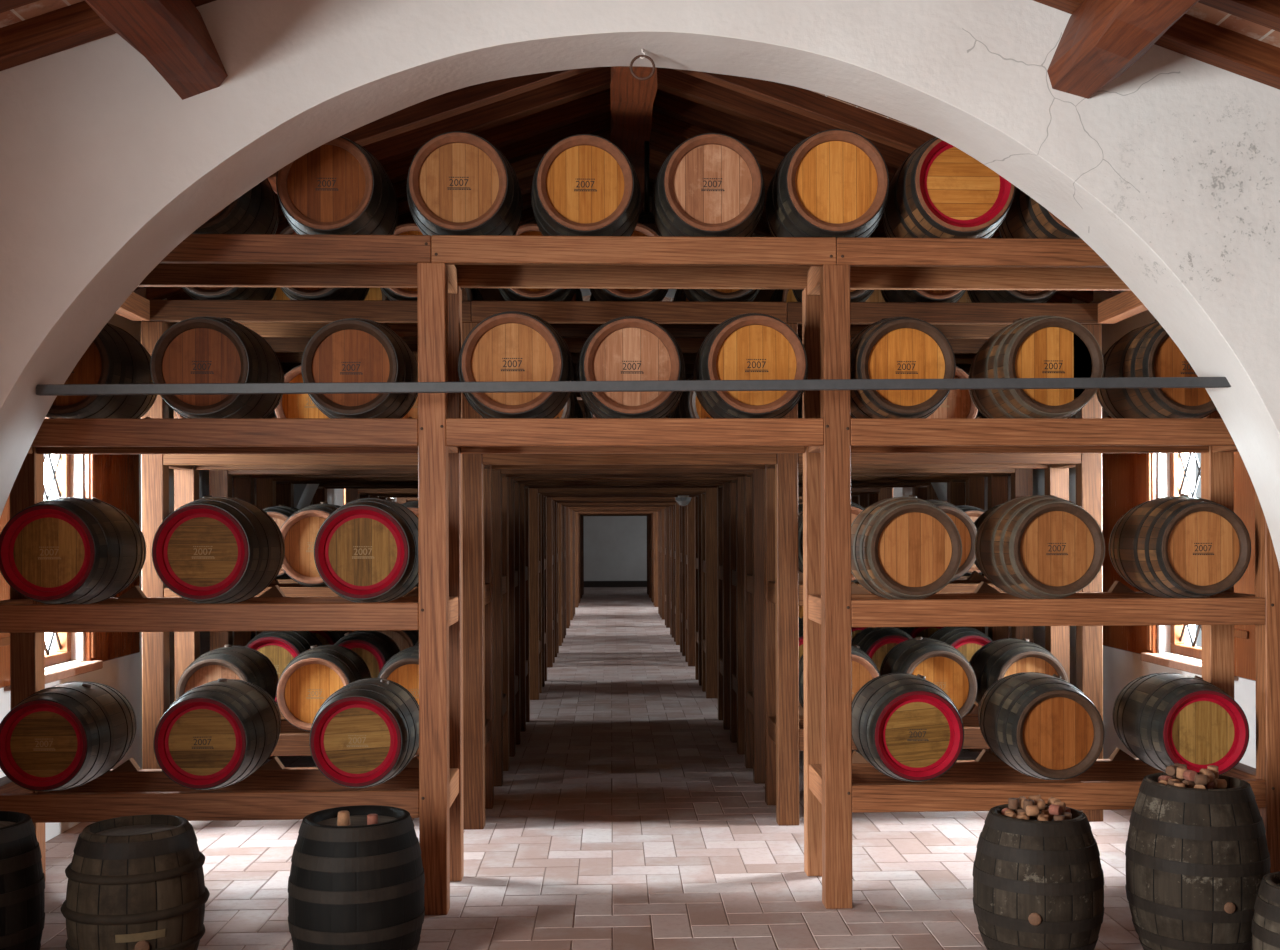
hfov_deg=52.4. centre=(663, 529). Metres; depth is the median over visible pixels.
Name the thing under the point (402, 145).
ceiling beam
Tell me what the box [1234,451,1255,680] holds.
shutter
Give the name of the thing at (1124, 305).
rail
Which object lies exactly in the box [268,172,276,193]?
roof purlin
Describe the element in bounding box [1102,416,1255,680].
window
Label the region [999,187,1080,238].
wine barrel
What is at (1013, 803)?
cork
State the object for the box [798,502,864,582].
wine barrel
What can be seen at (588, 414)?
wine barrel
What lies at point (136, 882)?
barrel
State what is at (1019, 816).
cork
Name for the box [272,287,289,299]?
wine barrel
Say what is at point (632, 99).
ridge beam
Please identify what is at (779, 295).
wine barrel
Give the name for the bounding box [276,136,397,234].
wine barrel
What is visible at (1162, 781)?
cork
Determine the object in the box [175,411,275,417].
wine barrel
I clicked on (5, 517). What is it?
shutter
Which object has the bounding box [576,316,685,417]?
wine barrel
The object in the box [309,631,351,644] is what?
wine barrel
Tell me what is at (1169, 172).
wall
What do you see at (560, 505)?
rack
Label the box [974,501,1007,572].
wine barrel
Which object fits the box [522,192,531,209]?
trim
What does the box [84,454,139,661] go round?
shutter
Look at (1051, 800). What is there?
cork
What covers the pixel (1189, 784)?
cork
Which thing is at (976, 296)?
wine barrel
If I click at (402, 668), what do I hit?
wine barrel
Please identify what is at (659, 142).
roof beam
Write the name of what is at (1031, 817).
cork
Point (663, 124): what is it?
roof beam
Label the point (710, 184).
wine barrel
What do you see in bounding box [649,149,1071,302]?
roof beam
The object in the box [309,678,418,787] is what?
wine barrel
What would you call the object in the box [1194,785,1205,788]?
cork
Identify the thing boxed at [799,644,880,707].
wine barrel
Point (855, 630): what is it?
wine barrel
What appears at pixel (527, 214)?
trim
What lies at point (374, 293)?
wine barrel
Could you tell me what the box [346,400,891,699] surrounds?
rack
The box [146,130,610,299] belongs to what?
trim
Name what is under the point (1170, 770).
cork
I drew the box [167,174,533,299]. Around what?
trim
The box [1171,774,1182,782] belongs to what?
cork
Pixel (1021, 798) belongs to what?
cork
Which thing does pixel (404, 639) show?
wine barrel
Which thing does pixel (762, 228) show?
trim
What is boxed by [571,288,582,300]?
wine barrel
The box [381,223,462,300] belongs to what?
wine barrel
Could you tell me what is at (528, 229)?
wine barrel
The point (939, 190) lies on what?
wine barrel
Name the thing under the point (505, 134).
trim
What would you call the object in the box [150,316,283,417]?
wine barrel
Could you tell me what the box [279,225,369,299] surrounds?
wine barrel
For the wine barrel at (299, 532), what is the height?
0.504 m
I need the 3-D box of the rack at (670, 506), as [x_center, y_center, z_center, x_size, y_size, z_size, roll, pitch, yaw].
[-0.721,0.196,20.508,5.409,2.964,0.640,0,0,-2]
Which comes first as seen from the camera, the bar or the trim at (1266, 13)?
the trim at (1266, 13)
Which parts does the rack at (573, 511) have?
post, post, post, post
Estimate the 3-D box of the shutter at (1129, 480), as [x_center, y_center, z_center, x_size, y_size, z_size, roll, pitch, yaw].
[2.935,0.010,8.204,0.032,1.510,0.800,0,0,-2]
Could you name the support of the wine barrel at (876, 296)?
on the rack at (287, 349)
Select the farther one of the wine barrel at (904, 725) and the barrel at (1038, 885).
the wine barrel at (904, 725)
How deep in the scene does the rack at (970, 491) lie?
9.76 m
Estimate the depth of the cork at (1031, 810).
4.96 m
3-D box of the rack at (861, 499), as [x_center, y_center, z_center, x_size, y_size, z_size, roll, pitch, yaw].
[-0.471,0.195,14.263,5.409,2.964,0.640,0,0,-2]
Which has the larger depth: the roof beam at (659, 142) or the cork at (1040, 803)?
the roof beam at (659, 142)
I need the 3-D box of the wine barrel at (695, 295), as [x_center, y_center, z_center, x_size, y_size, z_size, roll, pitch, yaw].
[0.348,-1.511,7.645,0.483,0.483,0.612,0,0,-2]
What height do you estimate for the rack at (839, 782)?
3.020 m
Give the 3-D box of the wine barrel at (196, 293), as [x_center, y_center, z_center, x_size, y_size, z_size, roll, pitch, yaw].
[-2.532,-1.517,7.530,0.506,0.516,0.640,0,0,-2]
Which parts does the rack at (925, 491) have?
post, post, rail, rail, post, post, rail, rail, post, post, post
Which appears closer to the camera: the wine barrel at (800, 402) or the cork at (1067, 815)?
the cork at (1067, 815)
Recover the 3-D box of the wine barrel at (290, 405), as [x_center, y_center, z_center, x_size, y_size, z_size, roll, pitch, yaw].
[-1.967,-0.720,7.552,0.503,0.516,0.636,0,0,-2]
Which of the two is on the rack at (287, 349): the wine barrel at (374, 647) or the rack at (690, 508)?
the wine barrel at (374, 647)
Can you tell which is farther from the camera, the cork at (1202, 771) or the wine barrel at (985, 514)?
the wine barrel at (985, 514)
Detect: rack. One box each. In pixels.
[0,234,1279,914]
[141,300,1102,829]
[209,337,1032,786]
[256,363,984,758]
[309,392,938,731]
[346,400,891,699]
[370,417,867,686]
[397,497,802,667]
[554,501,802,656]
[558,503,802,645]
[563,505,673,637]
[566,507,669,627]
[570,509,664,619]
[573,511,659,615]
[575,512,657,606]
[579,513,652,602]
[580,514,650,597]
[582,515,648,594]
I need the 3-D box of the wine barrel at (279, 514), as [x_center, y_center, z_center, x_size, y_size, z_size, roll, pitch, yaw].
[-2.566,0.086,8.749,0.502,0.515,0.636,0,0,-2]
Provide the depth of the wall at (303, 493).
10.44 m
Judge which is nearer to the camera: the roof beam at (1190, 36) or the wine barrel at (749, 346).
the roof beam at (1190, 36)
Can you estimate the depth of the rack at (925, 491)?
10.92 m
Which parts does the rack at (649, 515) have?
post, post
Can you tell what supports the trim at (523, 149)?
attached to the wall at (124, 674)
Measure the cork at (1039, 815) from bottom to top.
0.040 m
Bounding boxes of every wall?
[0,0,1279,568]
[0,287,396,841]
[232,196,1010,645]
[584,516,646,580]
[893,291,1255,767]
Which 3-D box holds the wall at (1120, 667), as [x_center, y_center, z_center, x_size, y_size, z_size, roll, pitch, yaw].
[2.508,-0.007,22.023,0.220,3.347,33.590,0,0,-2]
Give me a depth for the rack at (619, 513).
30.01 m
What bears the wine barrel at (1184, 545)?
on the rack at (839, 782)
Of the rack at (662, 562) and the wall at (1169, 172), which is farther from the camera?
the rack at (662, 562)
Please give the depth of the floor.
6.77 m
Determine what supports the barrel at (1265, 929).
on the floor
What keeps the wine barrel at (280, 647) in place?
on the rack at (287, 349)
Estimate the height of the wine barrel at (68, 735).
0.468 m
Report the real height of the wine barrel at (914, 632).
0.516 m
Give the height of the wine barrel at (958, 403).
0.524 m
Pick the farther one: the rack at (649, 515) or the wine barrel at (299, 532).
the rack at (649, 515)
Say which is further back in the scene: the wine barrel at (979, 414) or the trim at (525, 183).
the trim at (525, 183)
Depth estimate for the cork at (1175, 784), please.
4.99 m
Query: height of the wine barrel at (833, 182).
0.544 m
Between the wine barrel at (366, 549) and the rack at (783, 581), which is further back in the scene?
the rack at (783, 581)
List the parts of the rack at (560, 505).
post, post, post, post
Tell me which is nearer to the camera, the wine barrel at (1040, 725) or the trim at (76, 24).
the trim at (76, 24)
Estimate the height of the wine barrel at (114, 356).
0.498 m
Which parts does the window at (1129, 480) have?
hinge rail, frame, sill, hinge rail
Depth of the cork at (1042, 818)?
4.95 m
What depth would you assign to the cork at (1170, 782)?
5.04 m
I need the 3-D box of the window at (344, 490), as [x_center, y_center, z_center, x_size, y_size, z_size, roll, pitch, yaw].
[-3.698,0.040,15.214,0.220,1.545,0.860,0,0,-2]
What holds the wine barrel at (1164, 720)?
on the rack at (839, 782)
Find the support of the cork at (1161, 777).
on the barrel at (1197, 859)
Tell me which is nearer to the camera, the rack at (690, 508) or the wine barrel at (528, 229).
the wine barrel at (528, 229)
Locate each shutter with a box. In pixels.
[0,494,9,687]
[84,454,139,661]
[1102,416,1156,653]
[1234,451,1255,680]
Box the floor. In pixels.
[40,587,1143,949]
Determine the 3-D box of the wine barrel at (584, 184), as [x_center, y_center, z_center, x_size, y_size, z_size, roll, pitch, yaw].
[-0.354,-1.518,5.991,0.500,0.503,0.633,0,0,-2]
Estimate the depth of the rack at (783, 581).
7.36 m
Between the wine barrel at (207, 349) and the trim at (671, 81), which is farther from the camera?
the trim at (671, 81)
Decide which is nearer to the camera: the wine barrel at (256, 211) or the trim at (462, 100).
the wine barrel at (256, 211)
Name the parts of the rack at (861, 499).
post, post, post, post, post, post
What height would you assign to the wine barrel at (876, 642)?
0.496 m
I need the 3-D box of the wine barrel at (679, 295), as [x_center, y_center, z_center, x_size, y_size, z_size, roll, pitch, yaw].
[0.307,-1.514,8.865,0.488,0.488,0.618,0,0,-2]
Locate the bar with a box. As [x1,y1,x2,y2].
[36,377,1230,395]
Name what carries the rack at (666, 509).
on the floor
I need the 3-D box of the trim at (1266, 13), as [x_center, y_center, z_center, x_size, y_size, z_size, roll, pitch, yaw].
[1.559,-2.139,4.717,3.224,1.205,0.100,0,0,-2]
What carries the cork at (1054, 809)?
on the cork at (1056, 817)
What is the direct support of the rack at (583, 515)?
on the floor
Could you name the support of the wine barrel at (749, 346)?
on the rack at (839, 782)
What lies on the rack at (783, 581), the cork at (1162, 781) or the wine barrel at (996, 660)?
the wine barrel at (996, 660)
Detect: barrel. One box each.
[0,497,145,603]
[0,681,136,790]
[0,811,44,949]
[46,323,156,417]
[61,814,209,949]
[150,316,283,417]
[152,495,284,602]
[153,678,280,789]
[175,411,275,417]
[176,645,277,699]
[181,287,276,299]
[192,178,278,233]
[245,631,321,704]
[262,504,299,578]
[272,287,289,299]
[274,365,328,417]
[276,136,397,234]
[276,645,370,731]
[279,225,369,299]
[280,502,340,586]
[288,805,424,949]
[301,318,417,417]
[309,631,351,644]
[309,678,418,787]
[314,497,418,602]
[334,630,399,677]
[365,288,389,299]
[376,630,418,650]
[377,645,418,704]
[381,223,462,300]
[401,501,418,585]
[403,362,417,418]
[407,131,522,235]
[458,311,573,417]
[462,288,482,300]
[498,223,576,300]
[531,134,640,235]
[554,392,578,417]
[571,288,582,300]
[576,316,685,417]
[584,404,670,417]
[590,223,667,300]
[652,133,764,236]
[673,289,687,300]
[678,375,711,417]
[683,236,759,301]
[693,313,807,417]
[766,129,888,238]
[770,289,797,301]
[792,236,873,301]
[798,394,851,417]
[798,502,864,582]
[798,503,802,571]
[799,606,802,618]
[799,624,802,658]
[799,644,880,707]
[851,317,955,417]
[851,495,961,598]
[852,627,867,638]
[852,627,912,671]
[852,673,963,781]
[865,290,884,301]
[880,637,976,718]
[881,290,965,301]
[883,137,1015,237]
[895,627,943,637]
[925,500,976,582]
[927,366,977,417]
[928,627,992,660]
[957,290,971,301]
[957,505,984,575]
[967,235,1057,302]
[968,316,1103,417]
[969,638,1068,704]
[972,804,1103,949]
[974,494,1104,598]
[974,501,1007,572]
[976,410,985,417]
[978,672,1104,779]
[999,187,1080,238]
[1096,319,1216,417]
[1109,494,1250,597]
[1112,673,1248,774]
[1125,772,1270,949]
[1251,871,1279,949]
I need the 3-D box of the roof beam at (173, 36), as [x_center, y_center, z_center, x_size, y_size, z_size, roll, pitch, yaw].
[-1.595,-1.839,-1.001,0.304,0.355,12.088,0,0,-2]
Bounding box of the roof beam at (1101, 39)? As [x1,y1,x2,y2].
[1047,0,1199,98]
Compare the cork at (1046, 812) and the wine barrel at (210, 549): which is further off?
the wine barrel at (210, 549)
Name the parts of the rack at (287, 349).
post, rail, post, post, rail, rail, post, post, rail, rail, post, post, rail, post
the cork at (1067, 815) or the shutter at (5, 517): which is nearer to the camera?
the cork at (1067, 815)
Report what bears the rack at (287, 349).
on the floor
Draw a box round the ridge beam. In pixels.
[610,66,657,223]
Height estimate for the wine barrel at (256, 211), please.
0.505 m
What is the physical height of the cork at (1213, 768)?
0.047 m
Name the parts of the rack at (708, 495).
post, post, post, post, post, post, post, post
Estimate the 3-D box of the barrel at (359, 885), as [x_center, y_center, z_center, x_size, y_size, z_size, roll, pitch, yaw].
[-1.167,1.384,4.957,0.510,0.590,0.510,0,0,-2]
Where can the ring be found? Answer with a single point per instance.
(644, 53)
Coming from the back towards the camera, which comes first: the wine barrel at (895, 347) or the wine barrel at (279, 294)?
the wine barrel at (279, 294)
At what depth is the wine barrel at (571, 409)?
7.33 m
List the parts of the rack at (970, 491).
post, rail, post, post, rail, rail, post, post, rail, rail, post, post, post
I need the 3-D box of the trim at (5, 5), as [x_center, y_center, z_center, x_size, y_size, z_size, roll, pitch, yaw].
[-1.697,-2.117,4.586,3.284,1.226,0.100,0,0,-2]
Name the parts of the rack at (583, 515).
post, post, post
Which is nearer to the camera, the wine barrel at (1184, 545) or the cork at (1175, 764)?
the cork at (1175, 764)
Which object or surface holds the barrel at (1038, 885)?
on the floor
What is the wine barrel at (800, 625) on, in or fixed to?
on the rack at (287, 349)
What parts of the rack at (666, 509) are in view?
post, post, post, post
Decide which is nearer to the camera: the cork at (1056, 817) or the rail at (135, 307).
the cork at (1056, 817)
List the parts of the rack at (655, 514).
post, post, post, post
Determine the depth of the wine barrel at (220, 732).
5.66 m
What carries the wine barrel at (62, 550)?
on the rack at (839, 782)
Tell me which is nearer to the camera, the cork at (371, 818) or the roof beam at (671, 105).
the cork at (371, 818)
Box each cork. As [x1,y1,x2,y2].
[337,811,349,825]
[367,814,377,824]
[1004,809,1014,814]
[1005,813,1016,817]
[1008,798,1018,809]
[1016,814,1028,819]
[1017,812,1029,817]
[1018,796,1026,807]
[1023,799,1033,810]
[1026,805,1038,815]
[1028,795,1040,799]
[1029,810,1040,819]
[1033,799,1045,809]
[1038,814,1049,820]
[1038,816,1048,820]
[1041,810,1051,820]
[1047,797,1060,805]
[1049,804,1061,814]
[1054,802,1065,811]
[1054,815,1064,820]
[1061,812,1071,819]
[1158,775,1171,780]
[1158,779,1167,783]
[1165,765,1176,775]
[1167,780,1180,785]
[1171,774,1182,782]
[1174,763,1186,767]
[1174,783,1184,786]
[1176,767,1186,778]
[1182,780,1195,787]
[1183,770,1196,780]
[1194,774,1206,784]
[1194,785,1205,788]
[1199,769,1211,773]
[1203,771,1214,782]
[1204,781,1214,788]
[1207,765,1218,778]
[1213,779,1226,788]
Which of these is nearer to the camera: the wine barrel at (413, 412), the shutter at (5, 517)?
the shutter at (5, 517)
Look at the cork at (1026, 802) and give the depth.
5.05 m
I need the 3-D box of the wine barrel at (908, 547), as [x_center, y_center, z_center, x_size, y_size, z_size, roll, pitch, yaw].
[1.108,0.083,6.058,0.483,0.493,0.612,0,0,-2]
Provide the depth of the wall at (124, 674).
8.14 m
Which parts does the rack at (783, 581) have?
post, rail, rail, post, post, rail, rail, post, post, rail, rail, rail, post, post, rail, post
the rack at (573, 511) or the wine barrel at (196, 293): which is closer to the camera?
the wine barrel at (196, 293)
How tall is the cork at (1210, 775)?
0.043 m
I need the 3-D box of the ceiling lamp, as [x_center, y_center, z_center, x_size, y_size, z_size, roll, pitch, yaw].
[0.217,-0.313,14.003,0.197,0.115,0.194,0,0,-2]
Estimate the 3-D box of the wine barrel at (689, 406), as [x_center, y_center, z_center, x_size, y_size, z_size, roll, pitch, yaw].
[0.345,-0.723,7.645,0.506,0.506,0.641,0,0,-2]
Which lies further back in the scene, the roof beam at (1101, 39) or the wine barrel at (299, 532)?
the wine barrel at (299, 532)
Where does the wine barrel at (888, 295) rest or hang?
on the rack at (783, 581)
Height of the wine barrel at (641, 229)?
0.516 m
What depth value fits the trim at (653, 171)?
9.52 m
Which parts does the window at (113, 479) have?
hinge rail, sill, frame, hinge rail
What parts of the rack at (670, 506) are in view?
post, post, post, post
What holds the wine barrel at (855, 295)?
on the rack at (783, 581)
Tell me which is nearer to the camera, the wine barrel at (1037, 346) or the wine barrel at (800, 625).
the wine barrel at (1037, 346)
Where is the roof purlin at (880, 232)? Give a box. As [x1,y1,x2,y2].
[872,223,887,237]
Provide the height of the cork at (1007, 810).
0.047 m
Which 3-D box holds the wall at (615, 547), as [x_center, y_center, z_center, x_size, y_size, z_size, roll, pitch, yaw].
[-1.437,-0.620,38.473,7.140,4.600,0.400,0,0,-2]
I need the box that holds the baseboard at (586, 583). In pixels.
[584,581,646,586]
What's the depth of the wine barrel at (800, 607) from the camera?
12.97 m
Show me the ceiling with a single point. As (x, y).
(1201, 11)
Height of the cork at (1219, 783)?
0.044 m
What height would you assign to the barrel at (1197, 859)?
0.688 m
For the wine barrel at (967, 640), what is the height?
0.496 m
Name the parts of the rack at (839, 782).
rail, rail, post, post, rail, rail, rail, rail, post, post, rail, rail, rail, rail, post, post, rail, rail, rail, post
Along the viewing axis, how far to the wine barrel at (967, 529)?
7.40 m
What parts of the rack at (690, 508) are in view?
post, post, post, post, post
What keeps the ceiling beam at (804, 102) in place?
attached to the wall at (1120, 667)
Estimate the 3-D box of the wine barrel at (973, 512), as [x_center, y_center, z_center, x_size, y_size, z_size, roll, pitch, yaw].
[2.049,0.079,8.934,0.495,0.495,0.626,0,0,-2]
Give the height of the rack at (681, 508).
2.964 m
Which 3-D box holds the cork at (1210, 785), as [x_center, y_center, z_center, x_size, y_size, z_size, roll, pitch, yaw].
[2.118,0.997,5.065,0.052,0.049,0.044,0,0,-27]
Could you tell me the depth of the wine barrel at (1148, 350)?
5.85 m
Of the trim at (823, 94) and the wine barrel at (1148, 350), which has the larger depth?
the trim at (823, 94)
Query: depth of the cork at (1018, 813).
5.03 m
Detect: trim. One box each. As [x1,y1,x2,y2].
[0,0,38,12]
[0,0,215,70]
[135,110,610,289]
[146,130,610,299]
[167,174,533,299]
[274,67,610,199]
[277,89,610,221]
[342,67,598,146]
[520,207,534,224]
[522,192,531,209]
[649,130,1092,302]
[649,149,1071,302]
[649,166,766,222]
[649,181,771,236]
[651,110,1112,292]
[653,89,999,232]
[657,67,909,172]
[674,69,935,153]
[823,94,910,125]
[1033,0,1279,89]
[1198,0,1279,31]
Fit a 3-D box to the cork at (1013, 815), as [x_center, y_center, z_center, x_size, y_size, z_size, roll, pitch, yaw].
[1.345,1.115,5.027,0.039,0.046,0.046,0,0,-38]
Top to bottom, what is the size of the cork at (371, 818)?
0.040 m
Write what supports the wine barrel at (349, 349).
on the rack at (839, 782)
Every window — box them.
[0,454,139,690]
[343,489,345,504]
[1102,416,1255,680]
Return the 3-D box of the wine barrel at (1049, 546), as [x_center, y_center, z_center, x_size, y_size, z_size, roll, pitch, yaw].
[1.747,0.081,6.082,0.488,0.494,0.618,0,0,-2]
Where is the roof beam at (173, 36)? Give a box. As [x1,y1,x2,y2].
[85,0,227,99]
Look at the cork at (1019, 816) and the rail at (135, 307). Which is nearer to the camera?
the cork at (1019, 816)
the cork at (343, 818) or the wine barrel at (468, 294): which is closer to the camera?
the cork at (343, 818)
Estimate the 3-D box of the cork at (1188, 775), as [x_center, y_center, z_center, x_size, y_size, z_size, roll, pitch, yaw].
[2.053,0.957,5.059,0.044,0.047,0.050,0,0,-6]
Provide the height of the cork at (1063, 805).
0.040 m
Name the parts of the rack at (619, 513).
post, post, post, post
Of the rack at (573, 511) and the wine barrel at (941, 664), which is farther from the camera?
the rack at (573, 511)
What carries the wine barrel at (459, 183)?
on the rack at (839, 782)
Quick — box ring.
[630,49,654,79]
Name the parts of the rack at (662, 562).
post, post, post, post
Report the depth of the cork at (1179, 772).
5.09 m
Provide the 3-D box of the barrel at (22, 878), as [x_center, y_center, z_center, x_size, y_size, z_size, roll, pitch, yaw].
[-2.576,1.384,4.820,0.515,0.600,0.515,0,0,-2]
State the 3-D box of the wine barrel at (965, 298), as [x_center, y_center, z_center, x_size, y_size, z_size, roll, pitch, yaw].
[2.039,-1.529,8.934,0.496,0.507,0.628,0,0,-2]
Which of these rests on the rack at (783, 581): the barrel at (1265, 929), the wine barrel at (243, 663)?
the wine barrel at (243, 663)
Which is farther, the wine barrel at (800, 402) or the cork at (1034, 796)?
the wine barrel at (800, 402)
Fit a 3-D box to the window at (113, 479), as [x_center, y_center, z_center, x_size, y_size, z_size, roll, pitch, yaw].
[-3.372,0.039,7.080,0.220,1.545,2.540,0,0,-2]
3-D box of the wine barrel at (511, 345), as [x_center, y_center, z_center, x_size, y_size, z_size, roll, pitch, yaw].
[-0.672,-0.727,5.980,0.519,0.523,0.657,0,0,-2]
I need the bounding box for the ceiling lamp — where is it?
[674,495,691,505]
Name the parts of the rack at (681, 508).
post, post, post, post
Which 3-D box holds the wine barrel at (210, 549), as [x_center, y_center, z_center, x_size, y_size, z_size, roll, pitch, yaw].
[-2.013,0.091,5.930,0.490,0.499,0.621,0,0,-2]
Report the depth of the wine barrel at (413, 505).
7.29 m
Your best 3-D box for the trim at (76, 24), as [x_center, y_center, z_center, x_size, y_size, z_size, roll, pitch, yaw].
[-1.714,-2.117,4.990,3.284,1.226,0.100,0,0,-2]
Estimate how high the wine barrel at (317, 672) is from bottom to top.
0.493 m
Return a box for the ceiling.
[0,0,1279,399]
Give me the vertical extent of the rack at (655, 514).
2.964 m
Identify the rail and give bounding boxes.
[116,292,149,320]
[1098,291,1147,323]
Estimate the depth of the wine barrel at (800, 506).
8.59 m
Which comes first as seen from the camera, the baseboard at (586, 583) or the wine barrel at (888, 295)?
the wine barrel at (888, 295)

